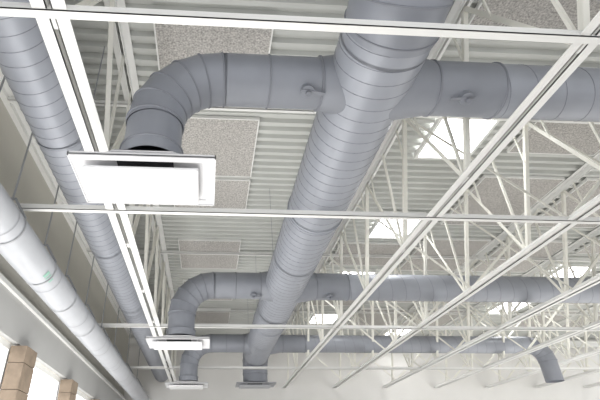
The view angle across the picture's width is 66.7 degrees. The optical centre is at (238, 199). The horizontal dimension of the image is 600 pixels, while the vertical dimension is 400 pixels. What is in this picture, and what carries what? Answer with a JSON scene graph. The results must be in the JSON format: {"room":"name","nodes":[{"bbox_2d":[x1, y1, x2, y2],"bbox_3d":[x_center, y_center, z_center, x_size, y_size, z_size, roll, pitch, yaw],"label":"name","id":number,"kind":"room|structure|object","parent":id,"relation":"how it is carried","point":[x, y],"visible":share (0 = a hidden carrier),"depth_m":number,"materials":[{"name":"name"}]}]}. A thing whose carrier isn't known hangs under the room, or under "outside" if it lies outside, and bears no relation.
{"room":"warehouse interior","nodes":[
{"label":"warehouse interior","id":0,"kind":"room"},
{"bbox_2d":[0,98,129,399],"bbox_3d":[-3.773,2.633,7.511,0.300,6.680,22.000,1,-32,-3],"label":"wall","id":1,"kind":"structure","parent":0,"point":[19,326],"depth_m":8.78,"materials":[{"name":"paint"}]},
{"bbox_2d":[0,336,11,388],"bbox_3d":[-3.684,2.761,5.643,0.100,2.500,2.550,1,-32,-3],"label":"window","id":2,"kind":"structure","parent":1,"relation":"in","point":[5,346],"depth_m":7.15,"materials":[{"name":"white glass"}]},
{"bbox_2d":[0,346,36,399],"bbox_3d":[-3.573,3.980,6.636,0.258,3.464,0.510,1,-32,-3],"label":"pilaster","id":3,"kind":"object","parent":1,"relation":"attached to","point":[18,374],"visible":1,"depth_m":7.19,"materials":[{"name":"brown stone"}]},
{"bbox_2d":[27,361,60,399],"bbox_3d":[-3.873,4.308,8.148,0.100,2.500,2.550,1,-32,-3],"label":"window","id":4,"kind":"structure","parent":1,"relation":"in","point":[45,384],"depth_m":8.95,"materials":[{"name":"white glass"}]},
{"bbox_2d":[0,273,126,399],"bbox_3d":[-3.602,1.961,7.939,0.060,0.070,22.000,1,-32,-3],"label":"trim","id":5,"kind":"structure","parent":1,"relation":"attached to","point":[3,280],"depth_m":8.68,"materials":[{"name":"white paint"}]},
{"bbox_2d":[0,68,133,337],"bbox_3d":[-3.656,-0.074,9.192,0.200,0.090,22.000,1,-32,-3],"label":"trim","id":6,"kind":"structure","parent":1,"relation":"attached to","point":[13,109],"depth_m":8.59,"materials":[{"name":"white paint"}]},
{"bbox_2d":[57,379,77,399],"bbox_3d":[-3.762,5.527,9.140,0.258,3.464,0.510,1,-32,-3],"label":"pilaster","id":7,"kind":"object","parent":1,"relation":"attached to","point":[68,388],"visible":1,"depth_m":9.77,"materials":[{"name":"brown"}]},
{"bbox_2d":[76,390,89,399],"bbox_3d":[-4.062,5.854,10.653,0.100,2.500,2.550,1,-32,-3],"label":"window","id":8,"kind":"structure","parent":1,"relation":"in","point":[80,396],"depth_m":11.56,"materials":[{"name":"white glass"}]},
{"bbox_2d":[128,338,598,347],"bbox_3d":[7.642,5.987,18.785,24.200,0.270,0.200,1,-32,-3],"label":"girder","id":9,"kind":"object","parent":1,"relation":"attached to","point":[133,342],"visible":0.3,"depth_m":19.15,"materials":[{"name":"white metal"}]},
{"bbox_2d":[67,149,215,205],"bbox_3d":[-0.846,-0.171,4.146,1.250,0.130,0.780,1,-32,-3],"label":"diffuser","id":10,"kind":"object","parent":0,"point":[115,176],"visible":1,"depth_m":4.01,"materials":[{"name":"white"}]},
{"bbox_2d":[119,52,345,153],"bbox_3d":[0.003,-0.910,4.484,2.198,1.435,0.650,1,-32,-3],"label":"duct","id":11,"kind":"object","parent":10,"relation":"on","point":[158,114],"visible":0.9,"depth_m":4.44,"materials":[{"name":"grey metal"}]},
{"bbox_2d":[145,335,209,349],"bbox_3d":[-1.222,2.907,9.130,1.250,0.130,0.780,1,-32,-3],"label":"diffuser","id":12,"kind":"object","parent":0,"point":[165,342],"visible":1,"depth_m":8.99,"materials":[{"name":"white metal"}]},
{"bbox_2d":[166,271,272,335],"bbox_3d":[-0.378,2.164,9.470,2.208,1.445,0.670,1,-32,-3],"label":"duct","id":13,"kind":"object","parent":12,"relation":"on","point":[200,288],"visible":0.98,"depth_m":9.40,"materials":[{"name":"grey metal"}]},
{"bbox_2d":[165,381,207,388],"bbox_3d":[-1.536,5.477,13.291,1.250,0.130,0.780,1,-32,-3],"label":"diffuser","id":14,"kind":"object","parent":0,"point":[177,384],"visible":1,"depth_m":13.06,"materials":[{"name":"white metal"}]},
{"bbox_2d":[179,333,251,380],"bbox_3d":[-0.687,4.738,13.629,2.198,1.435,0.650,1,-32,-3],"label":"duct","id":15,"kind":"object","parent":14,"relation":"on","point":[219,343],"visible":0.82,"depth_m":13.58,"materials":[{"name":"grey metal"}]},
{"bbox_2d":[65,0,599,339],"bbox_3d":[8.310,0.145,10.077,24.200,0.200,22.200,1,-32,-3],"label":"ceiling","id":16,"kind":"structure","parent":0,"point":[282,138],"depth_m":8.59,"materials":[{"name":"paint"}]},
{"bbox_2d":[0,76,148,399],"bbox_3d":[-3.002,0.995,8.522,0.494,2.647,21.900,1,-32,-3],"label":"duct","id":17,"kind":"object","parent":16,"relation":"hanging from","point":[20,245],"visible":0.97,"depth_m":6.76,"materials":[{"name":"grey metal"}]},
{"bbox_2d":[0,0,167,381],"bbox_3d":[-2.348,0.644,8.789,0.604,1.782,21.910,1,-32,-3],"label":"duct","id":18,"kind":"object","parent":16,"relation":"hanging from","point":[26,64],"visible":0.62,"depth_m":5.02,"materials":[{"name":"grey metal"}]},
{"bbox_2d":[29,0,175,381],"bbox_3d":[-1.800,0.771,8.798,0.256,1.960,21.980,1,-32,-3],"label":"joist","id":19,"kind":"object","parent":16,"relation":"attached to","point":[58,35],"visible":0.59,"depth_m":5.80,"materials":[{"name":"white metal"}]},
{"bbox_2d":[0,1,599,44],"bbox_3d":[8.747,-1.969,4.511,24.100,1.932,0.075,1,-32,-3],"label":"joist bridging","id":20,"kind":"object","parent":19,"relation":"attached to","point":[12,9],"depth_m":3.50,"materials":[{"name":"white paint"}]},
{"bbox_2d":[8,97,599,223],"bbox_3d":[8.557,-0.412,7.033,24.100,1.932,0.075,1,-32,-3],"label":"joist bridging","id":21,"kind":"object","parent":19,"relation":"attached to","point":[26,207],"visible":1,"depth_m":6.11,"materials":[{"name":"white paint"}]},
{"bbox_2d":[119,309,599,369],"bbox_3d":[7.915,4.847,15.549,24.100,1.932,0.075,1,-32,-3],"label":"joist bridging","id":22,"kind":"object","parent":19,"relation":"attached to","point":[160,310],"visible":0.69,"depth_m":15.01,"materials":[{"name":"white paint"}]},
{"bbox_2d":[183,279,231,300],"bbox_3d":[-0.939,2.813,13.974,1.540,0.059,1.640,1,-32,-3],"label":"acoustic panel","id":23,"kind":"object","parent":16,"relation":"attached to","point":[184,280],"visible":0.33,"depth_m":14.62,"materials":[{"name":"grey fabric"}]},
{"bbox_2d":[178,238,240,268],"bbox_3d":[-0.769,1.423,11.724,1.540,0.059,1.740,1,-32,-3],"label":"acoustic panel","id":24,"kind":"object","parent":16,"relation":"attached to","point":[188,261],"visible":0.93,"depth_m":11.65,"materials":[{"name":"grey fabric"}]},
{"bbox_2d":[174,177,250,208],"bbox_3d":[-0.585,-0.084,9.283,1.540,0.059,1.290,1,-32,-3],"label":"acoustic panel","id":25,"kind":"object","parent":16,"relation":"attached to","point":[233,193],"visible":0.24,"depth_m":9.18,"materials":[{"name":"grey fabric"}]},
{"bbox_2d":[195,308,230,323],"bbox_3d":[-1.106,4.176,16.181,1.540,0.059,1.640,1,-32,-3],"label":"acoustic panel","id":26,"kind":"object","parent":16,"relation":"attached to","point":[201,317],"visible":0.59,"depth_m":16.21,"materials":[{"name":"grey fabric"}]},
{"bbox_2d":[153,23,273,69],"bbox_3d":[-0.363,-1.906,6.332,1.540,0.059,1.640,1,-32,-3],"label":"acoustic panel","id":27,"kind":"object","parent":16,"relation":"attached to","point":[173,42],"visible":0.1,"depth_m":5.97,"materials":[{"name":"grey fabric"}]},
{"bbox_2d":[181,115,259,176],"bbox_3d":[-0.484,-0.910,7.945,1.540,0.059,1.640,1,-32,-3],"label":"acoustic panel","id":28,"kind":"object","parent":16,"relation":"attached to","point":[233,139],"visible":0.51,"depth_m":7.74,"materials":[{"name":"grey fabric"}]},
{"bbox_2d":[310,313,337,323],"bbox_3d":[3.109,4.343,16.514,1.000,0.079,1.200,1,-32,-3],"label":"skylight","id":29,"kind":"object","parent":16,"relation":"attached to","point":[329,318],"visible":0.49,"depth_m":16.55,"materials":[{"name":"white glass"}]},
{"bbox_2d":[305,300,354,305],"bbox_3d":[3.100,3.177,14.643,1.640,0.059,1.440,1,-32,-3],"label":"acoustic panel","id":30,"kind":"object","parent":16,"relation":"attached to","point":[345,303],"visible":0.19,"depth_m":15.06,"materials":[{"name":"grey fabric"}]},
{"bbox_2d":[243,0,453,381],"bbox_3d":[0.985,1.464,9.695,0.884,2.305,14.889,1,-32,-3],"label":"duct","id":31,"kind":"object","parent":16,"relation":"hanging from","point":[374,72],"visible":0.89,"depth_m":5.10,"materials":[{"name":"grey metal"}]},
{"bbox_2d":[235,382,275,388],"bbox_3d":[0.548,6.173,15.014,1.300,0.130,0.800,1,-32,-3],"label":"diffuser","id":32,"kind":"object","parent":31,"relation":"attached to","point":[242,385],"visible":1,"depth_m":15.01,"materials":[{"name":"grey metal"}]},
{"bbox_2d":[269,334,564,382],"bbox_3d":[5.386,4.866,14.008,9.270,1.470,0.740,1,-32,-3],"label":"duct","id":33,"kind":"object","parent":31,"relation":"attached to","point":[551,371],"visible":0.75,"depth_m":13.98,"materials":[{"name":"grey metal"}]},
{"bbox_2d":[293,273,599,303],"bbox_3d":[5.713,2.286,9.854,9.295,1.495,0.790,1,-32,-3],"label":"duct","id":34,"kind":"object","parent":31,"relation":"attached to","point":[321,286],"visible":0.77,"depth_m":9.73,"materials":[{"name":"grey metal"}]},
{"bbox_2d":[389,59,599,121],"bbox_3d":[6.088,-0.792,4.870,9.295,1.495,0.790,1,-32,-3],"label":"duct","id":35,"kind":"object","parent":31,"relation":"attached to","point":[484,90],"visible":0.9,"depth_m":4.61,"materials":[{"name":"grey metal"}]},
{"bbox_2d":[339,269,376,273],"bbox_3d":[3.359,2.298,13.203,1.000,0.079,1.200,1,-32,-3],"label":"skylight","id":36,"kind":"object","parent":16,"relation":"attached to","point":[352,271],"visible":0.27,"depth_m":12.72,"materials":[{"name":"white glass"}]},
{"bbox_2d":[329,241,399,265],"bbox_3d":[3.315,1.420,11.798,1.640,0.059,1.340,1,-32,-3],"label":"acoustic panel","id":37,"kind":"object","parent":16,"relation":"attached to","point":[375,248],"visible":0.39,"depth_m":11.62,"materials":[{"name":"grey fabric"}]},
{"bbox_2d":[348,308,407,325],"bbox_3d":[5.015,4.303,16.506,1.640,0.059,1.940,1,-32,-3],"label":"acoustic panel","id":38,"kind":"object","parent":16,"relation":"attached to","point":[378,319],"visible":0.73,"depth_m":16.45,"materials":[{"name":"grey fabric"}]},
{"bbox_2d":[368,301,417,302],"bbox_3d":[5.188,2.887,14.213,1.640,0.059,1.940,1,-32,-3],"label":"acoustic panel","id":39,"kind":"object","parent":16,"relation":"attached to","point":[368,301],"visible":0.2,"depth_m":14.98,"materials":[{"name":"grey fabric"}]},
{"bbox_2d":[369,211,425,238],"bbox_3d":[3.617,0.595,10.446,1.000,0.079,1.200,1,-32,-3],"label":"skylight","id":40,"kind":"object","parent":16,"relation":"attached to","point":[377,231],"visible":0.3,"depth_m":10.56,"materials":[{"name":"white glass"}]},
{"bbox_2d":[385,330,409,334],"bbox_3d":[6.406,5.214,17.992,1.000,0.079,1.200,1,-32,-3],"label":"skylight","id":41,"kind":"object","parent":16,"relation":"attached to","point":[398,331],"visible":0.26,"depth_m":18.29,"materials":[{"name":"white glass"}]},
{"bbox_2d":[400,309,465,325],"bbox_3d":[7.110,4.355,16.632,1.640,0.059,1.940,1,-32,-3],"label":"acoustic panel","id":42,"kind":"object","parent":16,"relation":"attached to","point":[444,319],"visible":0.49,"depth_m":16.72,"materials":[{"name":"grey fabric"}]},
{"bbox_2d":[281,0,599,387],"bbox_3d":[2.471,0.878,9.055,0.216,1.960,21.980,1,-32,-3],"label":"joist","id":43,"kind":"object","parent":16,"relation":"attached to","point":[469,171],"visible":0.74,"depth_m":5.99,"materials":[{"name":"white metal"}]},
{"bbox_2d":[87,249,599,330],"bbox_3d":[8.216,2.383,11.559,24.100,1.932,0.075,1,-32,-3],"label":"joist bridging","id":44,"kind":"object","parent":43,"relation":"attached to","point":[136,325],"visible":0.72,"depth_m":10.90,"materials":[{"name":"white paint"}]},
{"bbox_2d":[398,237,490,270],"bbox_3d":[5.361,1.471,11.921,1.640,0.059,1.940,1,-32,-3],"label":"acoustic panel","id":45,"kind":"object","parent":16,"relation":"attached to","point":[443,245],"visible":0.76,"depth_m":11.71,"materials":[{"name":"grey fabric"}]},
{"bbox_2d":[413,118,499,159],"bbox_3d":[3.722,-1.086,7.723,1.000,0.079,1.200,1,-32,-3],"label":"skylight","id":46,"kind":"object","parent":16,"relation":"attached to","point":[479,129],"visible":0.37,"depth_m":7.74,"materials":[{"name":"white glass"}]},
{"bbox_2d":[332,120,599,387],"bbox_3d":[4.487,0.928,9.176,0.216,1.960,21.980,1,-32,-3],"label":"joist","id":47,"kind":"object","parent":16,"relation":"attached to","point":[528,248],"visible":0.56,"depth_m":8.34,"materials":[{"name":"white metal"}]},
{"bbox_2d":[378,152,599,387],"bbox_3d":[6.532,0.979,9.298,0.216,1.960,21.980,1,-32,-3],"label":"joist","id":48,"kind":"object","parent":16,"relation":"attached to","point":[566,293],"visible":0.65,"depth_m":10.37,"materials":[{"name":"white metal"}]},
{"bbox_2d":[440,174,564,225],"bbox_3d":[5.534,0.055,9.629,1.640,0.059,1.940,1,-32,-3],"label":"acoustic panel","id":49,"kind":"object","parent":16,"relation":"attached to","point":[490,192],"visible":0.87,"depth_m":9.35,"materials":[{"name":"grey fabric"}]},
{"bbox_2d":[485,302,530,313],"bbox_3d":[9.342,3.709,15.609,1.000,0.079,1.200,1,-32,-3],"label":"skylight","id":50,"kind":"object","parent":16,"relation":"attached to","point":[522,305],"visible":0.24,"depth_m":15.60,"materials":[{"name":"white glass"}]},
{"bbox_2d":[428,226,599,387],"bbox_3d":[8.678,1.032,9.427,0.216,1.960,21.980,1,-32,-3],"label":"joist","id":51,"kind":"object","parent":16,"relation":"attached to","point":[595,322],"visible":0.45,"depth_m":12.56,"materials":[{"name":"white metal"}]},
{"bbox_2d":[470,239,571,271],"bbox_3d":[7.456,1.524,12.047,1.640,0.059,1.940,1,-32,-3],"label":"acoustic panel","id":52,"kind":"object","parent":16,"relation":"attached to","point":[554,246],"visible":0.53,"depth_m":11.94,"materials":[{"name":"grey fabric"}]},
{"bbox_2d":[468,0,599,29],"bbox_3d":[3.845,-2.919,4.772,1.640,0.059,2.590,1,-32,-3],"label":"acoustic panel","id":53,"kind":"object","parent":16,"relation":"attached to","point":[536,13],"visible":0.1,"depth_m":5.65,"materials":[{"name":"grey fabric"}]},
{"bbox_2d":[479,273,599,387],"bbox_3d":[10.823,1.086,9.556,0.216,1.960,21.980,1,-32,-3],"label":"joist","id":54,"kind":"object","parent":16,"relation":"attached to","point":[591,353],"visible":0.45,"depth_m":15.08,"materials":[{"name":"white metal"}]},
{"bbox_2d":[287,331,599,380],"bbox_3d":[10.224,6.118,17.698,16.805,1.887,0.069,1,-32,-3],"label":"cross bracing","id":55,"kind":"object","parent":54,"relation":"attached to","point":[588,335],"visible":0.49,"depth_m":17.39,"materials":[{"name":"beige paint"}]},
{"bbox_2d":[299,314,599,366],"bbox_3d":[10.371,4.912,15.745,16.805,1.887,0.069,1,-32,-3],"label":"cross bracing","id":56,"kind":"object","parent":54,"relation":"attached to","point":[407,315],"visible":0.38,"depth_m":15.55,"materials":[{"name":"beige paint"}]},
{"bbox_2d":[325,300,599,350],"bbox_3d":[10.525,3.654,13.707,16.805,1.887,0.069,1,-32,-3],"label":"cross bracing","id":57,"kind":"object","parent":54,"relation":"attached to","point":[561,304],"visible":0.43,"depth_m":13.36,"materials":[{"name":"beige paint"}]},
{"bbox_2d":[328,257,599,326],"bbox_3d":[10.672,2.448,11.755,16.805,1.887,0.069,1,-32,-3],"label":"cross bracing","id":58,"kind":"object","parent":54,"relation":"attached to","point":[475,260],"visible":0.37,"depth_m":11.27,"materials":[{"name":"beige paint"}]},
{"bbox_2d":[355,204,599,289],"bbox_3d":[10.839,1.084,9.547,16.805,1.887,0.069,1,-32,-3],"label":"cross bracing","id":59,"kind":"object","parent":54,"relation":"attached to","point":[508,245],"visible":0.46,"depth_m":9.08,"materials":[{"name":"beige paint"}]},
{"bbox_2d":[407,118,599,215],"bbox_3d":[11.014,-0.347,7.229,16.805,1.887,0.069,1,-32,-3],"label":"brace","id":60,"kind":"object","parent":54,"relation":"attached to","point":[595,186],"visible":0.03,"depth_m":6.69,"materials":[{"name":"beige paint"}]},
{"bbox_2d":[512,310,579,326],"bbox_3d":[11.351,4.461,16.887,1.540,0.059,1.940,1,-32,-3],"label":"acoustic panel","id":61,"kind":"object","parent":16,"relation":"attached to","point":[556,318],"visible":0.3,"depth_m":16.80,"materials":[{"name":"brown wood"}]},
{"bbox_2d":[506,67,599,155],"bbox_3d":[5.706,-1.360,7.336,1.640,0.059,1.940,1,-32,-3],"label":"acoustic panel","id":62,"kind":"object","parent":16,"relation":"attached to","point":[582,137],"visible":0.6,"depth_m":7.81,"materials":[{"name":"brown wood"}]},
{"bbox_2d":[531,307,599,387],"bbox_3d":[12.919,1.138,9.682,0.216,1.960,21.980,1,-32,-3],"label":"joist","id":63,"kind":"object","parent":16,"relation":"attached to","point":[586,372],"visible":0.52,"depth_m":16.51,"materials":[{"name":"white metal"}]},
{"bbox_2d":[531,177,599,227],"bbox_3d":[7.629,0.108,9.754,1.640,0.059,1.940,1,-32,-3],"label":"acoustic panel","id":64,"kind":"object","parent":16,"relation":"attached to","point":[584,186],"visible":0.5,"depth_m":9.65,"materials":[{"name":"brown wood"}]},
{"bbox_2d":[544,264,599,276],"bbox_3d":[9.534,2.136,13.062,1.000,0.079,1.200,1,-32,-3],"label":"skylight","id":65,"kind":"object","parent":16,"relation":"attached to","point":[579,268],"visible":0.29,"depth_m":12.83,"materials":[{"name":"white glass"}]},
{"bbox_2d":[558,303,591,304],"bbox_3d":[11.524,3.045,14.594,1.540,0.059,1.940,1,-32,-3],"label":"acoustic panel","id":66,"kind":"object","parent":16,"relation":"attached to","point":[558,303],"visible":0.02,"depth_m":15.35,"materials":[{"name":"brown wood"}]},
{"bbox_2d":[558,310,599,326],"bbox_3d":[13.497,4.514,17.015,1.640,0.059,1.940,1,-32,-3],"label":"acoustic panel","id":67,"kind":"object","parent":16,"relation":"attached to","point":[571,323],"visible":0.23,"depth_m":17.27,"materials":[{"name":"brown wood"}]},
{"bbox_2d":[566,331,599,387],"bbox_3d":[15.014,1.190,9.808,0.216,1.960,21.980,1,-32,-3],"label":"joist","id":68,"kind":"object","parent":16,"relation":"attached to","point":[581,334],"visible":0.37,"depth_m":18.29,"materials":[{"name":"white metal"}]},
{"bbox_2d":[575,236,599,253],"bbox_3d":[9.672,1.000,11.242,1.540,0.059,1.540,1,-32,-3],"label":"acoustic panel","id":69,"kind":"object","parent":16,"relation":"attached to","point":[581,250],"visible":0.71,"depth_m":11.65,"materials":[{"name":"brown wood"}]},
{"bbox_2d":[124,337,599,399],"bbox_3d":[7.640,8.756,17.664,24.200,6.680,0.200,1,-32,-3],"label":"wall","id":70,"kind":"structure","parent":0,"point":[310,384],"depth_m":18.27,"materials":[{"name":"paint"}]}
]}

